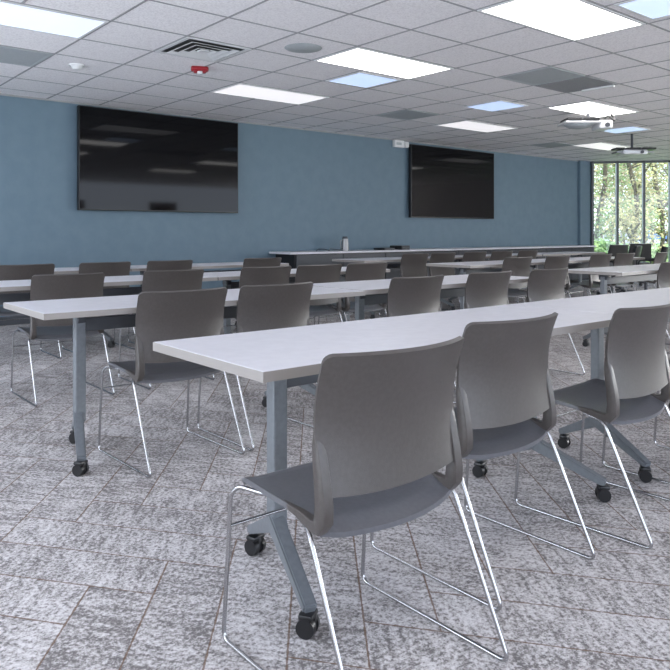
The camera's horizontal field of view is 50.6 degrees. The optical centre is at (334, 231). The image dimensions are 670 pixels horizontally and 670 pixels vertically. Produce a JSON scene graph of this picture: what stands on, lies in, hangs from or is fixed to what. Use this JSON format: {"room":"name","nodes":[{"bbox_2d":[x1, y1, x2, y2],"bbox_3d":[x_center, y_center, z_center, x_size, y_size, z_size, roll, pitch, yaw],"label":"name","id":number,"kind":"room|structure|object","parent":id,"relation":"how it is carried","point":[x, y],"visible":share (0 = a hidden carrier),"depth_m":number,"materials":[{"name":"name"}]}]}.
{"room":"training room","nodes":[
{"label":"training room","id":0,"kind":"room"},
{"bbox_2d":[0,95,577,316],"bbox_3d":[-0.658,-0.200,11.040,16.650,2.820,0.200,0,0,-40],"label":"wall","id":1,"kind":"structure","parent":0,"point":[299,190],"depth_m":10.68,"materials":[{"name":"blue paint"}]},
{"bbox_2d":[0,305,236,325],"bbox_3d":[-0.691,1.040,10.876,15.990,0.100,0.012,0,0,-40],"label":"baseboard","id":2,"kind":"structure","parent":1,"relation":"attached to","point":[18,321],"depth_m":8.33,"materials":[{"name":"black rubber"}]},
{"bbox_2d":[77,105,237,212],"bbox_3d":[-2.304,-0.917,9.484,2.290,1.295,0.102,0,0,-40],"label":"wall screen","id":3,"kind":"object","parent":1,"relation":"attached to","point":[127,160],"visible":1,"depth_m":9.34,"materials":[{"name":"black glass"}]},
{"bbox_2d":[0,93,577,161],"bbox_3d":[-0.684,-1.600,10.876,16.000,0.020,0.020,0,0,-40],"label":"trim","id":4,"kind":"structure","parent":1,"relation":"attached to","point":[10,95],"depth_m":10.30,"materials":[{"name":"grey metal"}]},
{"bbox_2d":[392,140,408,147],"bbox_3d":[1.150,-1.532,12.353,0.350,0.125,0.080,0,0,-40],"label":"emergency light","id":5,"kind":"object","parent":1,"relation":"attached to","point":[395,143],"visible":1,"depth_m":12.30,"materials":[{"name":"white plastic"}]},
{"bbox_2d":[409,144,493,218],"bbox_3d":[2.202,-0.900,13.207,2.320,1.290,0.102,0,0,-40],"label":"wall screen","id":6,"kind":"object","parent":1,"relation":"attached to","point":[443,182],"visible":1,"depth_m":13.07,"materials":[{"name":"black glass"}]},
{"bbox_2d":[578,160,590,279],"bbox_3d":[5.680,-0.260,16.102,0.470,2.700,0.070,0,0,-40],"label":"trim","id":7,"kind":"structure","parent":1,"relation":"attached to","point":[584,167],"depth_m":16.03,"materials":[{"name":"blue paint"}]},
{"bbox_2d":[0,280,669,669],"bbox_3d":[5.101,1.150,6.699,19.600,0.120,13.830,0,0,-40],"label":"floor","id":8,"kind":"structure","parent":0,"point":[111,566],"depth_m":2.45,"materials":[{"name":"carpet"}]},
{"bbox_2d":[0,263,61,358],"bbox_3d":[-2.702,0.680,6.096,0.507,0.816,0.553,0,0,-40],"label":"chair","id":9,"kind":"object","parent":8,"relation":"on","point":[7,272],"visible":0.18,"depth_m":5.95,"materials":[{"name":"plastic"}]},
{"bbox_2d":[11,272,114,406],"bbox_3d":[-1.831,0.680,4.752,0.507,0.816,0.553,0,0,-40],"label":"chair","id":10,"kind":"object","parent":8,"relation":"on","point":[84,285],"visible":0.67,"depth_m":4.62,"materials":[{"name":"plastic"}]},
{"bbox_2d":[54,267,130,347],"bbox_3d":[-2.864,0.720,6.409,1.850,0.740,0.630,0,0,-40],"label":"table","id":11,"kind":"object","parent":8,"relation":"on","point":[67,270],"visible":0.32,"depth_m":6.65,"materials":[{"name":"white laminate"}]},
{"bbox_2d":[62,261,134,352],"bbox_3d":[-2.170,0.680,6.535,0.507,0.816,0.553,0,0,-40],"label":"chair","id":12,"kind":"object","parent":8,"relation":"on","point":[108,268],"visible":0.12,"depth_m":6.42,"materials":[{"name":"plastic"}]},
{"bbox_2d":[0,275,217,303],"bbox_3d":[-1.825,0.720,5.153,1.850,0.740,0.630,0,0,-40],"label":"table","id":13,"kind":"object","parent":8,"relation":"on","point":[9,285],"visible":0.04,"depth_m":5.03,"materials":[{"name":"white laminate"}]},
{"bbox_2d":[128,260,192,343],"bbox_3d":[-1.676,0.680,6.943,0.507,0.816,0.553,0,0,-40],"label":"chair","id":14,"kind":"object","parent":8,"relation":"on","point":[170,264],"visible":0.13,"depth_m":6.78,"materials":[{"name":"plastic"}]},
{"bbox_2d":[118,269,214,389],"bbox_3d":[-1.250,0.680,5.233,0.507,0.816,0.553,0,0,-40],"label":"chair","id":15,"kind":"object","parent":8,"relation":"on","point":[190,279],"visible":0.2,"depth_m":5.08,"materials":[{"name":"plastic"}]},
{"bbox_2d":[98,287,244,477],"bbox_3d":[-0.808,0.680,3.483,0.507,0.816,0.553,0,0,-42],"label":"chair","id":16,"kind":"object","parent":8,"relation":"on","point":[180,314],"visible":0.76,"depth_m":3.35,"materials":[{"name":"plastic"}]},
{"bbox_2d":[3,286,364,476],"bbox_3d":[-0.734,0.720,3.863,1.850,0.740,0.630,0,0,-40],"label":"table","id":17,"kind":"object","parent":8,"relation":"on","point":[82,311],"visible":0.56,"depth_m":3.44,"materials":[{"name":"white laminate"}]},
{"bbox_2d":[130,262,288,324],"bbox_3d":[-1.430,0.720,7.594,1.850,0.740,0.630,0,0,-40],"label":"table","id":18,"kind":"object","parent":8,"relation":"on","point":[142,268],"visible":0.11,"depth_m":7.43,"materials":[{"name":"white laminate"}]},
{"bbox_2d":[231,257,281,333],"bbox_3d":[-0.852,0.680,7.624,0.507,0.816,0.553,0,0,-40],"label":"chair","id":19,"kind":"object","parent":8,"relation":"on","point":[276,261],"visible":0.15,"depth_m":7.45,"materials":[{"name":"plastic"}]},
{"bbox_2d":[197,281,316,450],"bbox_3d":[-0.392,0.680,3.866,0.507,0.816,0.553,0,0,-41],"label":"chair","id":20,"kind":"object","parent":8,"relation":"on","point":[274,306],"visible":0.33,"depth_m":3.71,"materials":[{"name":"plastic"}]},
{"bbox_2d":[223,266,290,326],"bbox_3d":[-0.628,0.680,5.721,0.507,0.816,0.553,0,0,-40],"label":"chair","id":21,"kind":"object","parent":8,"relation":"on","point":[276,274],"visible":0.14,"depth_m":5.55,"materials":[{"name":"plastic"}]},
{"bbox_2d":[203,267,389,333],"bbox_3d":[-0.392,0.720,6.338,1.850,0.740,0.630,0,0,-40],"label":"table","id":22,"kind":"object","parent":8,"relation":"on","point":[227,276],"visible":0.17,"depth_m":5.94,"materials":[{"name":"white laminate"}]},
{"bbox_2d":[295,264,342,324],"bbox_3d":[-0.213,0.680,6.051,0.507,0.816,0.553,0,0,-40],"label":"chair","id":23,"kind":"object","parent":8,"relation":"on","point":[329,273],"visible":0.43,"depth_m":5.94,"materials":[{"name":"plastic"}]},
{"bbox_2d":[318,262,386,323],"bbox_3d":[0.202,0.680,6.380,0.507,0.816,0.553,0,0,-40],"label":"chair","id":24,"kind":"object","parent":8,"relation":"on","point":[354,271],"visible":0.48,"depth_m":6.23,"materials":[{"name":"plastic"}]},
{"bbox_2d":[222,336,508,669],"bbox_3d":[0.068,0.680,1.833,0.507,0.816,0.553,0,0,-40],"label":"chair","id":25,"kind":"object","parent":8,"relation":"on","point":[384,422],"visible":1,"depth_m":1.70,"materials":[{"name":"plastic"}]},
{"bbox_2d":[153,304,612,639],"bbox_3d":[0.333,0.720,2.603,1.850,0.740,0.630,0,0,-40],"label":"table","id":26,"kind":"object","parent":8,"relation":"on","point":[282,358],"visible":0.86,"depth_m":2.22,"materials":[{"name":"laminate"}]},
{"bbox_2d":[332,256,462,318],"bbox_3d":[0.875,0.720,9.499,1.850,0.740,0.630,0,0,-40],"label":"table","id":27,"kind":"object","parent":8,"relation":"on","point":[384,259],"visible":0.39,"depth_m":9.07,"materials":[{"name":"grey laminate"}]},
{"bbox_2d":[379,253,428,316],"bbox_3d":[0.937,0.680,9.102,0.507,0.816,0.553,0,0,-40],"label":"chair","id":28,"kind":"object","parent":8,"relation":"on","point":[411,265],"visible":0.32,"depth_m":8.95,"materials":[{"name":"plastic"}]},
{"bbox_2d":[313,274,528,320],"bbox_3d":[0.676,0.720,5.092,1.850,0.740,0.630,0,0,-40],"label":"table","id":29,"kind":"object","parent":8,"relation":"on","point":[374,287],"visible":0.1,"depth_m":4.78,"materials":[{"name":"white laminate"}]},
{"bbox_2d":[387,275,455,402],"bbox_3d":[0.429,0.680,4.505,0.507,0.816,0.553,0,0,-41],"label":"chair","id":30,"kind":"object","parent":8,"relation":"on","point":[406,295],"visible":0.3,"depth_m":4.34,"materials":[{"name":"plastic"}]},
{"bbox_2d":[269,245,595,298],"bbox_3d":[2.351,0.662,13.027,8.220,0.735,0.550,0,0,-40],"label":"counter","id":31,"kind":"object","parent":8,"relation":"on","point":[294,258],"depth_m":11.57,"materials":[{"name":"laminate"}]},
{"bbox_2d":[340,236,348,250],"bbox_3d":[0.146,0.182,11.157,0.150,0.225,0.124,0,0,-5],"label":"flask","id":32,"kind":"object","parent":31,"relation":"on","point":[345,245],"visible":0.99,"depth_m":11.11,"materials":[{"name":"silver metal"}]},
{"bbox_2d":[374,248,394,249],"bbox_3d":[0.809,0.278,11.627,0.240,0.035,0.264,0,0,-40],"label":"device box","id":33,"kind":"object","parent":31,"relation":"on","point":[374,248],"visible":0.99,"depth_m":11.53,"materials":[{"name":"black plastic"}]},
{"bbox_2d":[390,245,409,249],"bbox_3d":[1.091,0.262,11.899,0.264,0.066,0.216,0,0,45],"label":"device box","id":34,"kind":"object","parent":31,"relation":"on","point":[397,247],"visible":0.9,"depth_m":11.81,"materials":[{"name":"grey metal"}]},
{"bbox_2d":[269,245,595,254],"bbox_3d":[2.351,0.310,13.027,8.220,0.030,0.550,0,0,-40],"label":"countertop","id":35,"kind":"structure","parent":31,"relation":"on","point":[560,246],"depth_m":12.06,"materials":[{"name":"laminate"}]},
{"bbox_2d":[429,252,459,310],"bbox_3d":[1.348,0.680,9.468,0.507,0.816,0.553,0,0,-40],"label":"chair","id":36,"kind":"object","parent":8,"relation":"on","point":[435,257],"visible":0.34,"depth_m":9.30,"materials":[{"name":"plastic"}]},
{"bbox_2d":[441,252,486,310],"bbox_3d":[1.847,0.680,9.854,0.507,0.816,0.553,0,0,-40],"label":"chair","id":37,"kind":"object","parent":8,"relation":"on","point":[468,256],"visible":0.18,"depth_m":9.68,"materials":[{"name":"plastic"}]},
{"bbox_2d":[370,312,594,610],"bbox_3d":[0.490,0.680,2.390,0.507,0.816,0.553,0,0,-40],"label":"chair","id":38,"kind":"object","parent":8,"relation":"on","point":[503,382],"visible":0.78,"depth_m":2.24,"materials":[{"name":"plastic"}]},
{"bbox_2d":[454,270,511,391],"bbox_3d":[0.986,0.680,4.992,0.507,0.816,0.553,0,0,-41],"label":"chair","id":39,"kind":"object","parent":8,"relation":"on","point":[482,289],"visible":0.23,"depth_m":4.82,"materials":[{"name":"plastic"}]},
{"bbox_2d":[448,254,541,305],"bbox_3d":[2.309,0.720,10.683,1.850,0.740,0.630,0,0,-40],"label":"table","id":40,"kind":"object","parent":8,"relation":"on","point":[487,255],"visible":0.14,"depth_m":10.43,"materials":[{"name":"grey laminate"}]},
{"bbox_2d":[426,260,569,308],"bbox_3d":[1.926,0.720,8.227,1.850,0.740,0.630,0,0,-40],"label":"table","id":41,"kind":"object","parent":8,"relation":"on","point":[462,266],"visible":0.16,"depth_m":7.87,"materials":[{"name":"white laminate"}]},
{"bbox_2d":[490,251,519,302],"bbox_3d":[2.309,0.680,10.236,0.507,0.816,0.553,0,0,-40],"label":"chair","id":42,"kind":"object","parent":8,"relation":"on","point":[495,255],"visible":0.15,"depth_m":10.04,"materials":[{"name":"plastic"}]},
{"bbox_2d":[502,257,532,296],"bbox_3d":[1.916,0.680,7.823,0.507,0.816,0.553,0,0,-38],"label":"chair","id":43,"kind":"object","parent":8,"relation":"on","point":[519,266],"visible":0.41,"depth_m":7.68,"materials":[{"name":"plastic"}]},
{"bbox_2d":[515,250,537,302],"bbox_3d":[2.787,0.680,10.631,0.507,0.816,0.553,0,0,-40],"label":"chair","id":44,"kind":"object","parent":8,"relation":"on","point":[528,253],"visible":0.1,"depth_m":10.45,"materials":[{"name":"plastic"}]},
{"bbox_2d":[517,255,570,302],"bbox_3d":[2.502,0.680,8.307,0.507,0.816,0.553,0,0,-40],"label":"chair","id":45,"kind":"object","parent":8,"relation":"on","point":[551,262],"visible":0.22,"depth_m":8.16,"materials":[{"name":"plastic"}]},
{"bbox_2d":[526,268,584,374],"bbox_3d":[1.523,0.680,5.410,0.507,0.816,0.553,0,0,-40],"label":"chair","id":46,"kind":"object","parent":8,"relation":"on","point":[543,284],"visible":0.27,"depth_m":5.24,"materials":[{"name":"plastic"}]},
{"bbox_2d":[512,251,605,297],"bbox_3d":[3.766,0.720,11.887,1.850,0.740,0.630,0,0,-40],"label":"table","id":47,"kind":"object","parent":8,"relation":"on","point":[580,254],"visible":0.32,"depth_m":12.09,"materials":[{"name":"white laminate"}]},
{"bbox_2d":[564,254,611,295],"bbox_3d":[3.227,0.680,8.906,0.507,0.816,0.553,0,0,-40],"label":"chair","id":48,"kind":"object","parent":8,"relation":"on","point":[596,260],"visible":0.64,"depth_m":8.73,"materials":[{"name":"plastic"}]},
{"bbox_2d":[532,256,644,292],"bbox_3d":[3.360,0.720,9.412,1.850,0.740,0.630,0,0,-40],"label":"table","id":49,"kind":"object","parent":8,"relation":"on","point":[572,259],"visible":0.09,"depth_m":9.31,"materials":[{"name":"white laminate"}]},
{"bbox_2d":[512,287,669,482],"bbox_3d":[1.763,0.720,3.785,1.850,0.740,0.630,0,0,-40],"label":"table","id":50,"kind":"object","parent":8,"relation":"on","point":[603,303],"visible":0.66,"depth_m":3.37,"materials":[{"name":"white laminate"}]},
{"bbox_2d":[514,304,669,548],"bbox_3d":[1.085,0.680,2.784,0.507,0.816,0.553,0,0,-42],"label":"chair","id":51,"kind":"object","parent":8,"relation":"on","point":[636,364],"visible":0.87,"depth_m":2.63,"materials":[{"name":"plastic"}]},
{"bbox_2d":[590,244,628,292],"bbox_3d":[4.961,0.657,12.891,0.608,0.865,0.639,0,0,-30],"label":"office chair","id":52,"kind":"object","parent":8,"relation":"on","point":[613,249],"visible":0.2,"depth_m":12.60,"materials":[{"name":"black plastic"}]},
{"bbox_2d":[587,253,634,295],"bbox_3d":[3.674,0.680,9.275,0.507,0.816,0.553,0,0,-40],"label":"chair","id":53,"kind":"object","parent":8,"relation":"on","point":[621,259],"visible":0.41,"depth_m":9.10,"materials":[{"name":"plastic"}]},
{"bbox_2d":[567,264,659,346],"bbox_3d":[2.990,0.720,6.939,1.850,0.740,0.630,0,0,-40],"label":"table","id":54,"kind":"object","parent":8,"relation":"on","point":[646,270],"visible":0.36,"depth_m":6.61,"materials":[{"name":"white laminate"}]},
{"bbox_2d":[608,245,641,292],"bbox_3d":[4.816,0.657,11.895,0.639,0.865,0.608,0,0,30],"label":"office chair","id":55,"kind":"object","parent":8,"relation":"on","point":[637,249],"visible":0.32,"depth_m":11.66,"materials":[{"name":"black plastic"}]},
{"bbox_2d":[602,360,669,484],"bbox_3d":[1.608,0.680,3.235,0.507,0.816,0.553,0,0,-40],"label":"chair","id":56,"kind":"object","parent":8,"relation":"on","point":[655,424],"visible":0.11,"depth_m":3.28,"materials":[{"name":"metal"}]},
{"bbox_2d":[628,243,651,286],"bbox_3d":[5.959,0.657,14.191,0.608,0.865,0.639,0,0,-15],"label":"office chair","id":57,"kind":"object","parent":8,"relation":"on","point":[646,247],"visible":0.36,"depth_m":13.94,"materials":[{"name":"black plastic"}]},
{"bbox_2d":[626,252,667,290],"bbox_3d":[4.318,0.680,9.691,0.553,0.816,0.507,0,0,38],"label":"chair","id":58,"kind":"object","parent":8,"relation":"on","point":[659,258],"visible":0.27,"depth_m":9.48,"materials":[{"name":"plastic"}]},
{"bbox_2d":[636,246,668,289],"bbox_3d":[4.841,0.657,10.997,0.639,0.865,0.608,0,0,20],"label":"office chair","id":59,"kind":"object","parent":8,"relation":"on","point":[663,249],"visible":0.24,"depth_m":10.79,"materials":[{"name":"black plastic"}]},
{"bbox_2d":[656,262,669,353],"bbox_3d":[3.041,0.680,6.650,0.507,0.816,0.553,0,0,-40],"label":"chair","id":60,"kind":"object","parent":8,"relation":"on","point":[663,276],"visible":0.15,"depth_m":6.43,"materials":[{"name":"plastic"}]},
{"bbox_2d":[0,0,669,161],"bbox_3d":[5.140,-1.760,6.731,20.100,0.300,14.230,0,0,-40],"label":"ceiling","id":61,"kind":"structure","parent":0,"point":[291,15],"depth_m":6.97,"materials":[{"name":"tile"}]},
{"bbox_2d":[0,46,52,66],"bbox_3d":[-2.981,-1.605,6.431,0.620,0.009,0.620,0,0,-40],"label":"ceiling panel","id":62,"kind":"object","parent":61,"relation":"attached to","point":[9,55],"visible":1,"depth_m":6.47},
{"bbox_2d":[0,0,108,38],"bbox_3d":[-2.409,-1.605,5.232,1.264,0.009,0.620,0,0,-40],"label":"recessed light","id":63,"kind":"object","parent":61,"relation":"in","point":[14,15],"visible":1,"depth_m":5.39,"materials":[{"name":"white plastic"}]},
{"bbox_2d":[68,63,84,70],"bbox_3d":[-2.490,-1.587,6.828,0.156,0.045,0.156,0,0,-40],"label":"smoke detector","id":64,"kind":"object","parent":61,"relation":"attached to","point":[75,66],"visible":1,"depth_m":6.79,"materials":[{"name":"white plastic"}]},
{"bbox_2d":[191,66,208,74],"bbox_3d":[-1.318,-1.571,6.899,0.170,0.078,0.105,0,0,-12],"label":"fire alarm strobe","id":65,"kind":"object","parent":61,"relation":"attached to","point":[199,70],"visible":1,"depth_m":6.86,"materials":[{"name":"red plastic"}]},
{"bbox_2d":[155,37,251,62],"bbox_3d":[-1.168,-1.599,6.258,0.620,0.019,0.620,0,0,-40],"label":"ceiling vent","id":66,"kind":"object","parent":61,"relation":"in","point":[189,47],"visible":1,"depth_m":6.23,"materials":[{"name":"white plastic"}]},
{"bbox_2d":[211,83,329,104],"bbox_3d":[-0.747,-1.605,8.276,1.264,0.009,0.620,0,0,-40],"label":"recessed light","id":67,"kind":"object","parent":61,"relation":"in","point":[239,89],"visible":1,"depth_m":8.26,"materials":[{"name":"white plastic"}]},
{"bbox_2d":[284,43,321,52],"bbox_3d":[-0.278,-1.604,6.192,0.330,0.010,0.330,0,0,-40],"label":"ceiling speaker","id":68,"kind":"object","parent":61,"relation":"attached to","point":[296,47],"visible":1,"depth_m":6.17},
{"bbox_2d":[0,0,669,161],"bbox_3d":[5.101,-1.609,6.699,19.600,0.005,13.830,0,0,-40],"label":"grid","id":69,"kind":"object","parent":61,"relation":"attached to","point":[24,1],"depth_m":7.13,"materials":[{"name":"grey metal"}]},
{"bbox_2d":[326,72,400,87],"bbox_3d":[0.297,-1.605,7.490,0.580,0.009,0.550,0,0,-40],"label":"light panel","id":70,"kind":"object","parent":61,"relation":"attached to","point":[358,79],"visible":1,"depth_m":7.49,"materials":[{"name":"white plastic"}]},
{"bbox_2d":[314,47,453,78],"bbox_3d":[0.484,-1.605,6.787,1.264,0.009,0.620,0,0,-40],"label":"recessed light","id":71,"kind":"object","parent":61,"relation":"in","point":[358,58],"visible":1,"depth_m":6.74,"materials":[{"name":"white plastic"}]},
{"bbox_2d":[375,109,438,119],"bbox_3d":[0.991,-1.605,9.712,0.620,0.009,0.620,0,0,-40],"label":"ceiling panel","id":72,"kind":"object","parent":61,"relation":"attached to","point":[407,114],"visible":1,"depth_m":9.66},
{"bbox_2d":[435,120,517,132],"bbox_3d":[2.167,-1.605,10.793,1.230,0.009,0.600,0,0,-40],"label":"recessed light","id":73,"kind":"object","parent":61,"relation":"in","point":[466,124],"visible":1,"depth_m":10.76,"materials":[{"name":"white plastic"}]},
{"bbox_2d":[464,100,527,111],"bbox_3d":[2.052,-1.605,9.031,0.570,0.009,0.570,0,0,-40],"label":"light panel","id":74,"kind":"object","parent":61,"relation":"attached to","point":[498,105],"visible":1,"depth_m":9.03,"materials":[{"name":"white plastic"}]},
{"bbox_2d":[470,101,522,110],"bbox_3d":[2.052,-1.606,9.031,0.526,0.006,0.526,0,0,-40],"label":"diffuser","id":75,"kind":"object","parent":74,"relation":"attached to","point":[494,105],"depth_m":9.04,"materials":[{"name":"blue"}]},
{"bbox_2d":[498,67,584,85],"bbox_3d":[2.135,-1.605,7.316,0.620,0.009,0.620,0,0,-40],"label":"ceiling panel","id":76,"kind":"object","parent":61,"relation":"attached to","point":[546,75],"visible":1,"depth_m":7.30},
{"bbox_2d":[530,142,572,147],"bbox_3d":[3.995,-1.605,13.062,0.600,0.009,0.550,0,0,-40],"label":"ceiling panel","id":77,"kind":"object","parent":61,"relation":"attached to","point":[552,144],"visible":1,"depth_m":13.05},
{"bbox_2d":[533,143,567,147],"bbox_3d":[3.995,-1.606,13.062,0.556,0.006,0.506,0,0,-40],"label":"diffuser","id":78,"kind":"object","parent":77,"relation":"attached to","point":[547,145],"depth_m":13.12,"materials":[{"name":"grey metal"}]},
{"bbox_2d":[477,0,645,40],"bbox_3d":[1.714,-1.605,5.298,1.264,0.009,0.620,0,0,-40],"label":"recessed light","id":79,"kind":"object","parent":61,"relation":"in","point":[573,20],"visible":1,"depth_m":5.27,"materials":[{"name":"white plastic"}]},
{"bbox_2d":[536,76,617,92],"bbox_3d":[2.631,-1.595,7.726,0.620,0.029,0.620,0,0,-40],"label":"ceiling panel","id":80,"kind":"object","parent":61,"relation":"attached to","point":[586,83],"visible":1,"depth_m":7.73,"materials":[{"name":"grey plastic"}]},
{"bbox_2d":[557,114,614,130],"bbox_3d":[3.429,-1.501,9.592,0.716,0.232,0.415,0,0,0],"label":"ceiling projector","id":81,"kind":"object","parent":61,"relation":"attached to","point":[595,123],"visible":1,"depth_m":9.45,"materials":[{"name":"white plastic"}]},
{"bbox_2d":[546,101,638,116],"bbox_3d":[3.392,-1.605,9.295,1.230,0.009,0.610,0,0,-40],"label":"recessed light","id":82,"kind":"object","parent":61,"relation":"in","point":[595,109],"visible":0.89,"depth_m":9.27,"materials":[{"name":"white plastic"}]},
{"bbox_2d":[571,142,629,150],"bbox_3d":[5.058,-1.605,13.299,1.300,0.009,0.600,0,0,-40],"label":"recessed light","id":83,"kind":"object","parent":61,"relation":"in","point":[598,145],"visible":0.76,"depth_m":13.25,"materials":[{"name":"white plastic"}]},
{"bbox_2d":[602,126,650,133],"bbox_3d":[4.543,-1.605,11.128,0.540,0.009,0.590,0,0,-40],"label":"light panel","id":84,"kind":"object","parent":61,"relation":"attached to","point":[629,128],"visible":0.83,"depth_m":11.07,"materials":[{"name":"white plastic"}]},
{"bbox_2d":[605,127,647,132],"bbox_3d":[4.543,-1.606,11.128,0.496,0.006,0.546,0,0,-40],"label":"diffuser","id":85,"kind":"object","parent":84,"relation":"attached to","point":[621,129],"depth_m":11.07,"materials":[{"name":"blue"}]},
{"bbox_2d":[611,134,655,155],"bbox_3d":[4.871,-1.435,11.590,0.650,0.350,0.320,0,0,0],"label":"ceiling projector","id":86,"kind":"object","parent":61,"relation":"attached to","point":[629,151],"visible":1,"depth_m":11.46,"materials":[{"name":"white plastic"}]},
{"bbox_2d":[614,0,669,19],"bbox_3d":[2.364,-1.605,4.950,0.550,0.009,0.580,0,0,-40],"label":"light panel","id":87,"kind":"object","parent":61,"relation":"attached to","point":[649,9],"visible":1,"depth_m":5.05,"materials":[{"name":"white plastic"}]},
{"bbox_3d":[13.909,-0.200,11.583,0.200,2.820,10.139,0,0,-40],"label":"wall","id":88,"kind":"structure","parent":0,"visible":0},
{"bbox_2d":[591,160,669,261],"bbox_3d":[8.230,-0.260,15.813,4.807,2.700,0.120,0,0,9],"label":"window","id":89,"kind":"structure","parent":88,"relation":"in","point":[658,161],"depth_m":16.05,"materials":[{"name":"clear glass"}]},
{"label":"outside","id":90,"kind":"structure","parent":0,"visible":0},
{"bbox_2d":[598,239,667,249],"bbox_3d":[34.208,1.390,80.153,245.150,0.300,320.000,0,0,-40],"label":"lawn","id":91,"kind":"structure","parent":90,"point":[658,244],"depth_m":65.04,"materials":[{"name":"green plant"}]},
{"bbox_2d":[594,238,614,253],"bbox_3d":[8.161,0.723,22.000,2.084,1.116,2.050,0,0,-40],"label":"bush","id":92,"kind":"object","parent":91,"relation":"on","point":[604,246],"visible":0.12,"depth_m":21.64,"materials":[{"name":"green plant"}]},
{"bbox_2d":[594,163,638,235],"bbox_3d":[17.222,-4.584,47.897,8.308,11.765,7.878,0,0,-43],"label":"tree","id":93,"kind":"object","parent":91,"relation":"on","point":[624,163],"visible":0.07,"depth_m":47.40,"materials":[{"name":"green plant"}]},
{"bbox_2d":[594,165,647,241],"bbox_3d":[26.042,-5.091,70.270,9.852,12.780,12.002,0,0,23],"label":"tree","id":94,"kind":"object","parent":91,"relation":"on","point":[595,165],"visible":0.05,"depth_m":69.81,"materials":[{"name":"green plant"}]},
{"bbox_2d":[594,163,667,249],"bbox_3d":[10.297,-1.909,24.837,5.156,6.423,4.682,0,0,-11],"label":"tree","id":95,"kind":"object","parent":91,"relation":"on","point":[634,226],"visible":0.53,"depth_m":24.26,"materials":[{"name":"green plant"}]},
{"bbox_2d":[594,163,667,242],"bbox_3d":[10.233,-2.351,26.752,5.903,7.305,4.910,0,0,-40],"label":"tree","id":96,"kind":"object","parent":91,"relation":"on","point":[604,171],"visible":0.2,"depth_m":26.59,"materials":[{"name":"green plant"}]},
{"bbox_2d":[594,163,667,241],"bbox_3d":[15.213,-3.990,38.092,5.380,10.576,7.826,0,0,-5],"label":"tree","id":97,"kind":"object","parent":91,"relation":"on","point":[596,178],"visible":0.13,"depth_m":38.41,"materials":[{"name":"green plant"}]},
{"bbox_2d":[594,163,667,244],"bbox_3d":[17.214,-4.183,39.575,7.159,10.972,8.012,0,0,-44],"label":"tree","id":98,"kind":"object","parent":91,"relation":"on","point":[632,163],"visible":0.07,"depth_m":39.43,"materials":[{"name":"green plant"}]},
{"bbox_2d":[594,163,667,244],"bbox_3d":[23.972,-5.260,57.502,9.152,13.123,10.517,0,0,13],"label":"tree","id":99,"kind":"object","parent":91,"relation":"on","point":[623,240],"visible":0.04,"depth_m":57.11,"materials":[{"name":"green plant"}]},
{"bbox_2d":[597,164,667,251],"bbox_3d":[13.129,-3.234,27.921,5.652,9.074,5.609,0,0,24],"label":"tree","id":100,"kind":"object","parent":91,"relation":"on","point":[656,188],"visible":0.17,"depth_m":27.86,"materials":[{"name":"green plant"}]},
{"bbox_2d":[600,163,667,245],"bbox_3d":[28.336,-5.627,62.104,10.085,13.850,10.887,0,0,-40],"label":"tree","id":101,"kind":"object","parent":91,"relation":"on","point":[664,182],"visible":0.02,"depth_m":61.46,"materials":[{"name":"green plant"}]},
{"bbox_2d":[607,163,667,249],"bbox_3d":[16.495,-3.659,34.472,7.098,9.915,6.667,0,0,-35],"label":"tree","id":102,"kind":"object","parent":91,"relation":"on","point":[614,163],"visible":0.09,"depth_m":33.73,"materials":[{"name":"green plant"}]},
{"bbox_2d":[627,164,667,243],"bbox_3d":[33.797,-4.805,72.353,11.442,12.196,11.406,0,0,-40],"label":"tree","id":103,"kind":"object","parent":91,"relation":"on","point":[664,164],"visible":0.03,"depth_m":71.92,"materials":[{"name":"green plant"}]},
{"bbox_2d":[646,249,667,262],"bbox_3d":[10.857,0.915,24.016,1.867,0.737,1.856,0,0,-40],"label":"bush","id":104,"kind":"object","parent":91,"relation":"on","point":[653,252],"visible":0.11,"depth_m":23.71,"materials":[{"name":"green plant"}]},
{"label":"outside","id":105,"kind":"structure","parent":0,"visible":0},
{"bbox_2d":[598,240,666,242],"bbox_3d":[44.076,1.210,96.110,60.038,0.040,55.270,0,0,-40],"label":"car park","id":106,"kind":"structure","parent":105,"point":[598,240],"depth_m":88.68,"materials":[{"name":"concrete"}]},
{"bbox_2d":[638,230,666,241],"bbox_3d":[38.991,0.465,86.000,4.500,1.450,1.800,0,0,12],"label":"parked car","id":107,"kind":"object","parent":106,"relation":"on","point":[649,230],"visible":0.19,"depth_m":85.35,"materials":[{"name":"blue"}]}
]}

